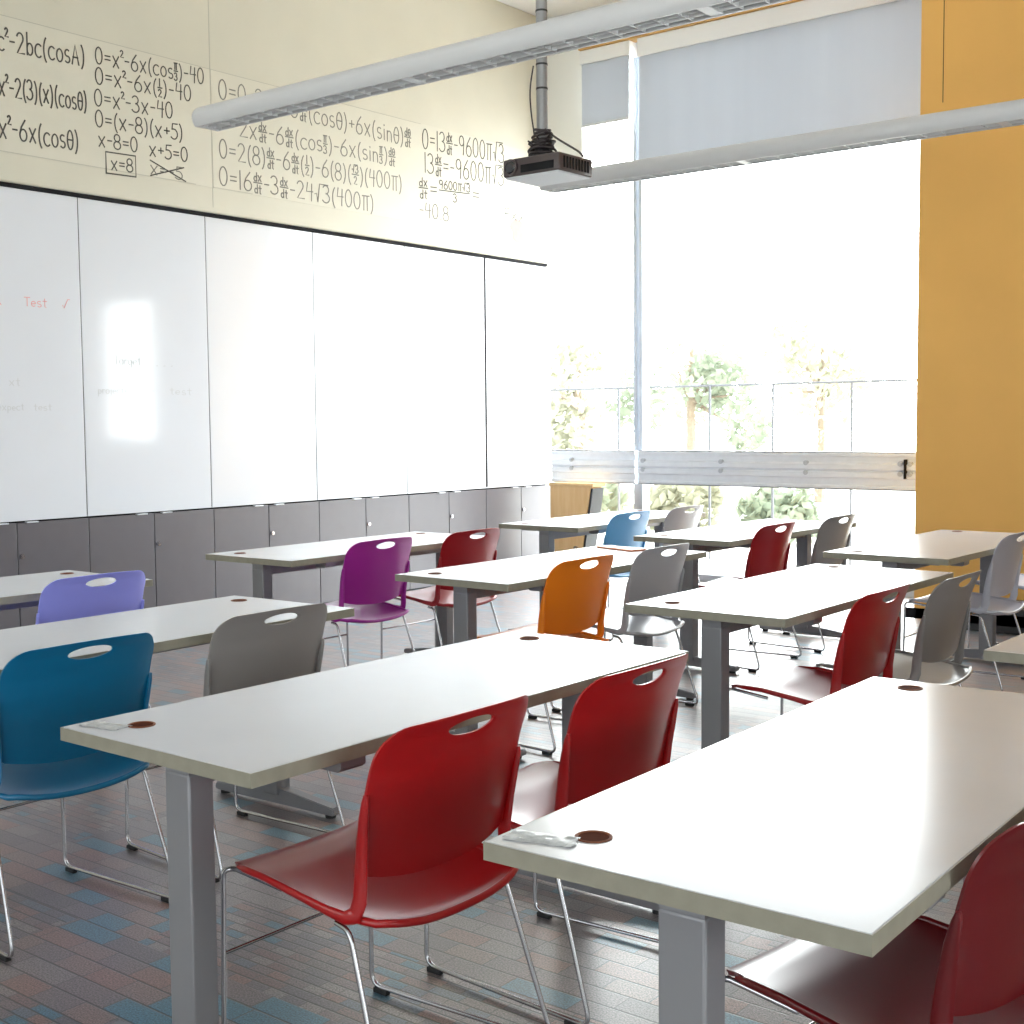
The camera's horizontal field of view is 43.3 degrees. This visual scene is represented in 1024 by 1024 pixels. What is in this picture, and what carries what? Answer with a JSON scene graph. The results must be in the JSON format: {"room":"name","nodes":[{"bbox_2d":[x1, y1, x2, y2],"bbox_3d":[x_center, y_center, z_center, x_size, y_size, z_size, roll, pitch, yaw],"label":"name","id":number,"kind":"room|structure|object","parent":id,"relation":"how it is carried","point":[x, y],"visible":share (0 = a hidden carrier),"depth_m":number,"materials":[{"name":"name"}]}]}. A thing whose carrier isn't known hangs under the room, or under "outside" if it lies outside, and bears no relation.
{"room":"classroom","nodes":[
{"label":"classroom","id":0,"kind":"room"},
{"bbox_2d":[0,0,551,264],"bbox_3d":[-3.954,-1.618,7.180,0.680,5.080,13.300,3,5,38],"label":"wall","id":1,"kind":"structure","parent":0,"point":[280,43],"depth_m":9.66,"materials":[{"name":"beige paint"}]},
{"bbox_2d":[0,186,86,522],"bbox_3d":[-3.063,-0.953,7.860,0.021,2.027,0.994,3,5,38],"label":"panel","id":2,"kind":"object","parent":1,"relation":"attached to","point":[43,474],"visible":1,"depth_m":8.01,"materials":[{"name":"plastic"}]},
{"bbox_2d":[0,14,211,186],"bbox_3d":[-2.811,-2.574,8.017,0.004,0.838,2.340,3,5,38],"label":"paper sign","id":3,"kind":"object","parent":1,"relation":"attached to","point":[67,97],"visible":1,"depth_m":8.24,"materials":[{"name":"beige paper"}]},
{"bbox_2d":[78,198,211,515],"bbox_3d":[-2.442,-1.012,8.641,0.021,2.027,0.994,3,5,38],"label":"panel","id":4,"kind":"object","parent":1,"relation":"attached to","point":[143,270],"visible":1,"depth_m":8.61,"materials":[{"name":"plastic"}]},
{"bbox_2d":[208,0,213,206],"bbox_3d":[-2.087,-3.206,8.897,0.002,2.180,0.006,3,5,38],"label":"trim","id":5,"kind":"structure","parent":1,"relation":"attached to","point":[208,0],"depth_m":8.92,"materials":[{"name":"beige"}]},
{"bbox_2d":[205,217,316,507],"bbox_3d":[-1.819,-1.072,9.425,0.020,2.027,0.999,3,5,38],"label":"panel","id":6,"kind":"object","parent":1,"relation":"attached to","point":[260,320],"visible":1,"depth_m":9.39,"materials":[{"name":"plastic"}]},
{"bbox_2d":[1,197,544,522],"bbox_3d":[-1.788,-1.093,9.693,0.296,2.050,6.415,3,5,38],"label":"trim","id":7,"kind":"structure","parent":1,"relation":"attached to","point":[77,197],"depth_m":9.05,"materials":[{"name":"black metal"}]},
{"bbox_2d":[0,181,546,266],"bbox_3d":[-1.691,-2.111,9.541,0.062,0.024,6.420,3,5,38],"label":"trim","id":8,"kind":"structure","parent":1,"relation":"attached to","point":[4,184],"depth_m":9.21,"materials":[{"name":"black"}]},
{"bbox_2d":[312,232,406,499],"bbox_3d":[-1.194,-1.131,10.211,0.020,2.027,1.002,3,5,38],"label":"panel","id":9,"kind":"object","parent":1,"relation":"attached to","point":[358,285],"visible":1,"depth_m":10.18,"materials":[{"name":"plastic"}]},
{"bbox_2d":[210,69,540,243],"bbox_3d":[-0.907,-2.762,10.411,0.004,0.858,3.770,3,5,38],"label":"paper sign","id":10,"kind":"object","parent":1,"relation":"attached to","point":[342,156],"visible":0.93,"depth_m":10.18,"materials":[{"name":"beige"}]},
{"bbox_2d":[404,246,485,493],"bbox_3d":[-0.561,-1.192,11.008,0.020,2.027,1.024,3,5,38],"label":"panel","id":11,"kind":"object","parent":1,"relation":"attached to","point":[445,333],"visible":1,"depth_m":10.97,"materials":[{"name":"plastic"}]},
{"bbox_2d":[484,258,487,486],"bbox_3d":[-0.233,-1.228,11.403,0.008,2.014,0.020,3,5,38],"label":"trim","id":12,"kind":"structure","parent":1,"relation":"attached to","point":[484,258],"depth_m":11.40,"materials":[{"name":"black metal"}]},
{"bbox_2d":[486,258,546,487],"bbox_3d":[0.038,-1.249,11.760,0.020,2.027,0.891,3,5,38],"label":"panel","id":13,"kind":"object","parent":1,"relation":"attached to","point":[515,292],"visible":1,"depth_m":11.74,"materials":[{"name":"ceramic"}]},
{"bbox_2d":[545,265,550,484],"bbox_3d":[0.230,-0.891,12.251,0.298,2.860,0.065,3,5,38],"label":"trim","id":14,"kind":"structure","parent":1,"relation":"attached to","point":[548,372],"depth_m":12.13,"materials":[{"name":"white paint"}]},
{"bbox_2d":[0,577,1023,1023],"bbox_3d":[0.465,1.178,3.879,11.600,0.120,13.300,3,5,38],"label":"floor","id":15,"kind":"structure","parent":0,"point":[88,949],"depth_m":3.59,"materials":[{"name":"tile"}]},
{"bbox_2d":[0,518,89,629],"bbox_3d":[-3.205,0.457,8.086,0.458,0.803,1.002,3,5,38],"label":"base cabinet","id":16,"kind":"object","parent":15,"relation":"on","point":[29,547],"visible":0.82,"depth_m":8.05,"materials":[{"name":"black"}]},
{"bbox_2d":[0,570,152,610],"bbox_3d":[-2.263,0.688,5.078,0.627,0.739,1.593,3,5,38],"label":"table","id":17,"kind":"object","parent":15,"relation":"on","point":[18,591],"visible":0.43,"depth_m":5.35,"materials":[{"name":"white laminate"}]},
{"bbox_2d":[0,632,168,961],"bbox_3d":[-1.335,0.740,3.671,0.551,0.813,0.530,3,5,38],"label":"chair","id":18,"kind":"object","parent":15,"relation":"on","point":[43,691],"visible":0.79,"depth_m":3.51,"materials":[{"name":"blue plastic"}]},
{"bbox_2d":[36,570,149,707],"bbox_3d":[-1.804,0.636,5.239,0.551,0.813,0.530,3,5,38],"label":"chair","id":19,"kind":"object","parent":15,"relation":"on","point":[65,598],"visible":0.41,"depth_m":5.04,"materials":[{"name":"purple plastic"}]},
{"bbox_2d":[88,509,215,608],"bbox_3d":[-2.580,0.397,8.873,0.458,0.803,1.002,3,5,38],"label":"base cabinet","id":20,"kind":"object","parent":15,"relation":"on","point":[170,548],"visible":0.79,"depth_m":8.78,"materials":[{"name":"black"}]},
{"bbox_2d":[0,595,353,818],"bbox_3d":[-1.280,0.744,4.141,0.627,0.739,1.593,2,5,36],"label":"table","id":21,"kind":"object","parent":15,"relation":"on","point":[188,624],"visible":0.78,"depth_m":4.30,"materials":[{"name":"grey laminate"}]},
{"bbox_2d":[125,603,345,882],"bbox_3d":[-0.920,0.697,4.240,0.551,0.813,0.530,3,5,38],"label":"chair","id":22,"kind":"object","parent":15,"relation":"on","point":[245,651],"visible":0.52,"depth_m":4.06,"materials":[{"name":"grey plastic"}]},
{"bbox_2d":[213,501,320,603],"bbox_3d":[-1.954,0.338,9.660,0.458,0.803,1.002,3,5,38],"label":"base cabinet","id":23,"kind":"object","parent":15,"relation":"on","point":[255,526],"visible":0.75,"depth_m":9.50,"materials":[{"name":"black"}]},
{"bbox_2d":[205,531,483,653],"bbox_3d":[-0.819,0.542,7.009,0.627,0.739,1.593,3,5,37],"label":"table","id":24,"kind":"object","parent":15,"relation":"on","point":[267,561],"visible":0.53,"depth_m":6.65,"materials":[{"name":"grey laminate"}]},
{"bbox_2d":[317,495,409,602],"bbox_3d":[-1.329,0.278,10.447,0.458,0.803,1.002,3,5,38],"label":"base cabinet","id":25,"kind":"object","parent":15,"relation":"on","point":[371,516],"visible":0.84,"depth_m":10.20,"materials":[{"name":"black"}]},
{"bbox_2d":[324,537,414,666],"bbox_3d":[-0.829,0.528,6.676,0.551,0.813,0.530,3,5,38],"label":"chair","id":26,"kind":"object","parent":15,"relation":"on","point":[367,580],"visible":0.78,"depth_m":6.53,"materials":[{"name":"purple plastic"}]},
{"bbox_2d":[60,631,688,1023],"bbox_3d":[-0.236,0.796,3.251,0.627,0.739,1.593,3,5,38],"label":"table","id":27,"kind":"object","parent":15,"relation":"on","point":[252,737],"visible":0.78,"depth_m":2.84,"materials":[{"name":"grey"}]},
{"bbox_2d":[77,720,131,729],"bbox_3d":[-0.887,0.462,2.802,0.119,0.004,0.054,2,5,30],"label":"tape patch","id":28,"kind":"object","parent":27,"relation":"on","point":[94,723],"visible":1,"depth_m":2.80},
{"bbox_2d":[131,722,152,726],"bbox_3d":[-0.806,0.463,2.808,0.051,0.001,0.051,3,5,38],"label":"grommet","id":29,"kind":"object","parent":27,"relation":"on","point":[134,724],"depth_m":2.81,"materials":[{"name":"brown plastic"}]},
{"bbox_2d":[221,695,550,1023],"bbox_3d":[-0.277,0.791,2.793,0.551,0.813,0.530,3,5,38],"label":"chair","id":30,"kind":"object","parent":15,"relation":"on","point":[412,855],"visible":0.96,"depth_m":2.67,"materials":[{"name":"red plastic"}]},
{"bbox_2d":[381,528,500,658],"bbox_3d":[-0.379,0.489,7.192,0.551,0.813,0.530,3,5,38],"label":"chair","id":31,"kind":"object","parent":15,"relation":"on","point":[458,548],"visible":0.59,"depth_m":7.04,"materials":[{"name":"red plastic"}]},
{"bbox_2d":[408,489,485,590],"bbox_3d":[-0.703,0.218,11.233,0.458,0.803,1.002,3,5,38],"label":"base cabinet","id":32,"kind":"object","parent":15,"relation":"on","point":[455,511],"visible":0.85,"depth_m":11.01,"materials":[{"name":"black"}]},
{"bbox_2d":[484,485,549,559],"bbox_3d":[-0.078,0.159,12.020,0.458,0.803,1.002,3,5,38],"label":"base cabinet","id":33,"kind":"object","parent":15,"relation":"on","point":[525,503],"visible":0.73,"depth_m":11.83,"materials":[{"name":"grey laminate"}]},
{"bbox_2d":[477,554,613,754],"bbox_3d":[0.138,0.587,5.707,0.551,0.813,0.530,3,5,38],"label":"chair","id":34,"kind":"object","parent":15,"relation":"on","point":[574,598],"visible":0.66,"depth_m":5.53,"materials":[{"name":"orange plastic"}]},
{"bbox_2d":[395,545,706,758],"bbox_3d":[0.236,0.600,6.042,0.627,0.739,1.593,3,5,38],"label":"table","id":35,"kind":"object","parent":15,"relation":"on","point":[470,582],"visible":0.57,"depth_m":5.59,"materials":[{"name":"grey laminate"}]},
{"bbox_2d":[596,545,645,550],"bbox_3d":[0.559,0.185,6.609,0.100,0.007,0.280,-3,5,-35],"label":"card","id":36,"kind":"object","parent":35,"relation":"on","point":[614,547],"visible":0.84,"depth_m":6.59,"materials":[{"name":"white paper"}]},
{"bbox_2d":[424,654,687,1023],"bbox_3d":[0.132,0.755,3.267,0.551,0.813,0.530,3,5,38],"label":"chair","id":37,"kind":"object","parent":15,"relation":"on","point":[619,731],"visible":0.66,"depth_m":3.09,"materials":[{"name":"red plastic"}]},
{"bbox_2d":[549,482,604,551],"bbox_3d":[0.588,0.157,11.662,0.485,0.845,0.205,3,5,38],"label":"lectern","id":38,"kind":"object","parent":15,"relation":"on","point":[566,498],"visible":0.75,"depth_m":11.57,"materials":[{"name":"brown wood"}]},
{"bbox_2d":[499,509,705,629],"bbox_3d":[0.652,0.406,8.809,0.627,0.739,1.593,3,5,38],"label":"table","id":39,"kind":"object","parent":15,"relation":"on","point":[549,529],"visible":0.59,"depth_m":8.34,"materials":[{"name":"grey laminate"}]},
{"bbox_2d":[550,543,697,711],"bbox_3d":[0.539,0.549,6.204,0.551,0.813,0.530,3,5,38],"label":"chair","id":40,"kind":"object","parent":15,"relation":"on","point":[652,574],"visible":0.79,"depth_m":6.06,"materials":[{"name":"grey plastic"}]},
{"bbox_2d":[603,511,649,641],"bbox_3d":[0.597,0.392,8.476,0.551,0.813,0.530,3,5,38],"label":"chair","id":41,"kind":"object","parent":15,"relation":"on","point":[620,531],"visible":0.46,"depth_m":8.26,"materials":[{"name":"blue"}]},
{"bbox_2d":[608,505,703,616],"bbox_3d":[1.025,0.351,9.015,0.551,0.813,0.530,3,5,38],"label":"chair","id":42,"kind":"object","parent":15,"relation":"on","point":[677,518],"visible":0.4,"depth_m":8.80,"materials":[{"name":"grey plastic"}]},
{"bbox_2d":[679,522,801,671],"bbox_3d":[1.321,0.457,7.444,0.551,0.813,0.530,3,5,38],"label":"chair","id":43,"kind":"object","parent":15,"relation":"on","point":[769,550],"visible":0.59,"depth_m":7.26,"materials":[{"name":"red plastic"}]},
{"bbox_2d":[633,519,855,672],"bbox_3d":[1.444,0.468,7.806,0.627,0.739,1.593,3,5,39],"label":"table","id":44,"kind":"object","parent":15,"relation":"on","point":[739,534],"visible":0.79,"depth_m":7.38,"materials":[{"name":"grey laminate"}]},
{"bbox_2d":[483,677,1023,1023],"bbox_3d":[0.689,0.842,2.476,0.627,0.739,1.593,2,5,37],"label":"table","id":45,"kind":"object","parent":15,"relation":"on","point":[840,819],"visible":0.84,"depth_m":2.07,"materials":[{"name":"grey"}]},
{"bbox_2d":[502,830,580,846],"bbox_3d":[0.047,0.508,2.013,0.120,0.004,0.054,1,4,23],"label":"tape patch","id":46,"kind":"object","parent":45,"relation":"on","point":[516,835],"visible":1,"depth_m":2.01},
{"bbox_2d":[578,832,608,840],"bbox_3d":[0.128,0.509,2.022,0.051,0.001,0.051,2,5,37],"label":"grommet","id":47,"kind":"object","parent":45,"relation":"on","point":[585,836],"depth_m":2.02,"materials":[{"name":"brown"}]},
{"bbox_2d":[899,686,919,688],"bbox_3d":[0.963,0.426,3.123,0.051,0.001,0.051,2,5,37],"label":"grommet","id":48,"kind":"object","parent":45,"relation":"on","point":[900,687],"depth_m":3.13,"materials":[{"name":"brown plastic"}]},
{"bbox_2d":[624,564,953,748],"bbox_3d":[1.143,0.659,5.073,0.627,0.739,1.593,3,5,38],"label":"table","id":49,"kind":"object","parent":15,"relation":"on","point":[803,595],"visible":0.6,"depth_m":4.61,"materials":[{"name":"grey laminate"}]},
{"bbox_2d":[747,514,855,652],"bbox_3d":[1.823,0.412,8.027,0.551,0.813,0.530,3,5,38],"label":"chair","id":50,"kind":"object","parent":15,"relation":"on","point":[832,534],"visible":0.57,"depth_m":7.82,"materials":[{"name":"grey plastic"}]},
{"bbox_2d":[729,583,910,736],"bbox_3d":[1.107,0.653,4.617,0.551,0.813,0.530,3,5,38],"label":"chair","id":51,"kind":"object","parent":15,"relation":"on","point":[866,646],"visible":0.77,"depth_m":4.48,"materials":[{"name":"red plastic"}]},
{"bbox_2d":[725,822,1023,1023],"bbox_3d":[0.689,0.825,2.178,0.530,0.813,0.551,-4,5,-43],"label":"chair","id":52,"kind":"object","parent":15,"relation":"on","point":[969,969],"visible":0.8,"depth_m":2.09,"materials":[{"name":"red plastic"}]},
{"bbox_2d":[814,570,981,686],"bbox_3d":[1.499,0.624,4.999,0.551,0.813,0.530,3,5,38],"label":"chair","id":53,"kind":"object","parent":15,"relation":"on","point":[941,633],"visible":0.67,"depth_m":4.84,"materials":[{"name":"grey plastic"}]},
{"bbox_2d":[823,529,1023,658],"bbox_3d":[2.284,0.528,6.830,0.627,0.739,1.593,3,5,39],"label":"table","id":54,"kind":"object","parent":15,"relation":"on","point":[938,547],"visible":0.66,"depth_m":6.57,"materials":[{"name":"grey"}]},
{"bbox_2d":[902,532,1023,690],"bbox_3d":[2.403,0.494,6.766,0.551,0.813,0.530,3,5,38],"label":"chair","id":55,"kind":"object","parent":15,"relation":"on","point":[1003,573],"visible":0.82,"depth_m":6.59,"materials":[{"name":"grey plastic"}]},
{"bbox_2d":[906,600,1023,634],"bbox_3d":[3.943,0.720,8.013,2.910,0.165,0.464,3,5,38],"label":"baseboard heater","id":56,"kind":"object","parent":15,"relation":"on","point":[1005,624],"visible":0.25,"depth_m":8.34,"materials":[{"name":"grey metal"}]},
{"bbox_2d":[906,607,1023,627],"bbox_3d":[3.752,0.729,7.871,2.788,0.070,0.005,3,5,38],"label":"grille","id":57,"kind":"object","parent":56,"relation":"attached to","point":[1002,621],"depth_m":8.35,"materials":[{"name":"black"}]},
{"bbox_2d":[967,573,1023,647],"bbox_3d":[3.014,0.437,7.517,0.551,0.813,0.530,3,5,38],"label":"chair","id":58,"kind":"object","parent":15,"relation":"on","point":[1021,577],"visible":0.15,"depth_m":7.52,"materials":[{"name":"grey plastic"}]},
{"bbox_2d":[983,633,1023,663],"bbox_3d":[2.071,0.719,4.085,0.627,0.739,1.593,3,5,38],"label":"table","id":59,"kind":"object","parent":15,"relation":"on","point":[1011,650],"visible":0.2,"depth_m":3.62,"materials":[{"name":"grey laminate"}]},
{"bbox_2d":[503,151,591,186],"bbox_3d":[0.146,-1.436,5.407,0.296,0.080,0.254,3,5,38],"label":"projector","id":60,"kind":"object","parent":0,"point":[557,167],"visible":1,"depth_m":5.34,"materials":[{"name":"grey plastic"}]},
{"bbox_2d":[563,155,588,172],"bbox_3d":[0.265,-1.434,5.321,0.003,0.046,0.179,3,5,38],"label":"vent","id":61,"kind":"object","parent":60,"relation":"attached to","point":[571,163],"depth_m":5.32,"materials":[{"name":"black plastic"}]},
{"bbox_2d":[496,0,618,17],"bbox_3d":[0.466,-4.029,3.579,11.600,0.150,13.450,3,5,38],"label":"ceiling","id":62,"kind":"structure","parent":0,"point":[554,7],"depth_m":11.44,"materials":[{"name":"paint"}]},
{"bbox_2d":[192,0,790,130],"bbox_3d":[1.053,-2.707,3.398,5.960,2.474,0.148,3,5,38],"label":"pendant light","id":63,"kind":"object","parent":62,"relation":"hanging from","point":[627,18],"visible":1,"depth_m":4.37,"materials":[{"name":"grey paint"}]},
{"bbox_2d":[532,0,550,155],"bbox_3d":[0.118,-2.775,5.376,0.150,2.593,0.140,3,5,38],"label":"pole","id":64,"kind":"object","parent":62,"relation":"hanging from","point":[541,5],"visible":0.62,"depth_m":5.42,"materials":[{"name":"grey metal"}]},
{"bbox_2d":[527,66,583,157],"bbox_3d":[0.167,-1.679,5.408,0.272,0.402,0.137,3,5,38],"label":"cable bundle","id":65,"kind":"object","parent":64,"relation":"attached to","point":[548,142],"visible":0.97,"depth_m":5.42,"materials":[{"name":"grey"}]},
{"bbox_2d":[539,99,1023,192],"bbox_3d":[2.489,-2.815,4.859,5.930,2.484,0.148,3,5,38],"label":"pendant light","id":66,"kind":"object","parent":62,"relation":"hanging from","point":[1008,113],"visible":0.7,"depth_m":5.80,"materials":[{"name":"grey paint"}]},
{"bbox_2d":[547,0,802,163],"bbox_3d":[1.724,-3.799,10.845,4.175,1.330,0.360,3,5,38],"label":"wall","id":67,"kind":"structure","parent":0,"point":[564,69],"depth_m":11.68,"materials":[{"name":"white paint"}]},
{"bbox_2d":[579,40,637,127],"bbox_3d":[0.856,-3.772,11.426,0.529,0.668,0.145,3,5,38],"label":"roller shade","id":68,"kind":"object","parent":67,"relation":"attached to","point":[605,69],"visible":0.96,"depth_m":11.37,"materials":[{"name":"grey fabric"}]},
{"bbox_2d":[551,42,915,597],"bbox_3d":[1.890,-1.752,10.830,4.000,4.745,0.240,3,5,38],"label":"window","id":69,"kind":"structure","parent":67,"relation":"attached to","point":[640,188],"depth_m":11.22,"materials":[{"name":"grey metal"}]},
{"bbox_2d":[637,0,921,158],"bbox_3d":[2.217,-3.490,10.365,2.779,1.110,0.145,3,5,38],"label":"roller shade","id":70,"kind":"object","parent":67,"relation":"attached to","point":[805,66],"visible":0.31,"depth_m":10.34,"materials":[{"name":"grey fabric"}]},
{"bbox_2d":[914,0,1023,608],"bbox_3d":[5.977,-1.702,7.149,7.225,5.080,1.000,3,5,38],"label":"wall","id":71,"kind":"structure","parent":0,"point":[970,408],"depth_m":8.78,"materials":[{"name":"paint"}]},
{"bbox_2d":[942,0,944,102],"bbox_3d":[2.974,-3.570,8.819,0.005,1.530,0.101,3,5,38],"label":"trim","id":72,"kind":"structure","parent":71,"relation":"attached to","point":[944,0],"depth_m":8.81,"materials":[{"name":"black"}]},
{"label":"outside","id":73,"kind":"structure","parent":0,"visible":0},
{"bbox_2d":[551,443,915,575],"bbox_3d":[20.104,-1.416,41.436,100.000,0.150,70.100,3,5,38],"label":"ground","id":74,"kind":"structure","parent":73,"point":[880,515],"depth_m":22.61,"materials":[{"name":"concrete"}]},
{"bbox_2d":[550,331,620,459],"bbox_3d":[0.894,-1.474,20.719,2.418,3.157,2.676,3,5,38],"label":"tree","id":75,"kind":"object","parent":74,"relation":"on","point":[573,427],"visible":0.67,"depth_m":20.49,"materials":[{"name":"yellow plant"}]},
{"bbox_2d":[551,473,630,512],"bbox_3d":[0.961,-0.127,17.572,1.170,0.930,1.134,3,5,38],"label":"shrub","id":76,"kind":"object","parent":74,"relation":"on","point":[610,493],"visible":0.13,"depth_m":17.51,"materials":[{"name":"green plant"}]},
{"bbox_2d":[628,485,724,529],"bbox_3d":[2.155,-0.098,16.815,1.306,1.098,1.083,-3,4,-28],"label":"shrub","id":77,"kind":"object","parent":74,"relation":"on","point":[662,497],"visible":0.41,"depth_m":16.54,"materials":[{"name":"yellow plant"}]},
{"bbox_2d":[595,325,771,486],"bbox_3d":[3.040,-1.649,22.533,2.632,3.218,2.704,3,5,38],"label":"tree","id":78,"kind":"object","parent":74,"relation":"on","point":[702,368],"visible":0.88,"depth_m":22.28,"materials":[{"name":"green plant"}]},
{"bbox_2d":[551,379,916,565],"bbox_3d":[2.740,-0.417,13.916,7.000,1.942,0.024,3,5,38],"label":"fence","id":79,"kind":"object","parent":74,"relation":"on","point":[885,380],"visible":0.38,"depth_m":13.89,"materials":[{"name":"grey metal"}]},
{"bbox_2d":[734,487,821,544],"bbox_3d":[3.275,0.042,16.075,1.197,0.883,1.017,3,5,38],"label":"shrub","id":80,"kind":"object","parent":74,"relation":"on","point":[787,505],"visible":0.7,"depth_m":15.94,"materials":[{"name":"green plant"}]},
{"bbox_2d":[754,309,889,502],"bbox_3d":[5.730,-1.980,24.025,2.065,3.626,2.763,3,5,38],"label":"tree","id":81,"kind":"object","parent":74,"relation":"on","point":[815,366],"visible":0.95,"depth_m":23.67,"materials":[{"name":"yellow plant"}]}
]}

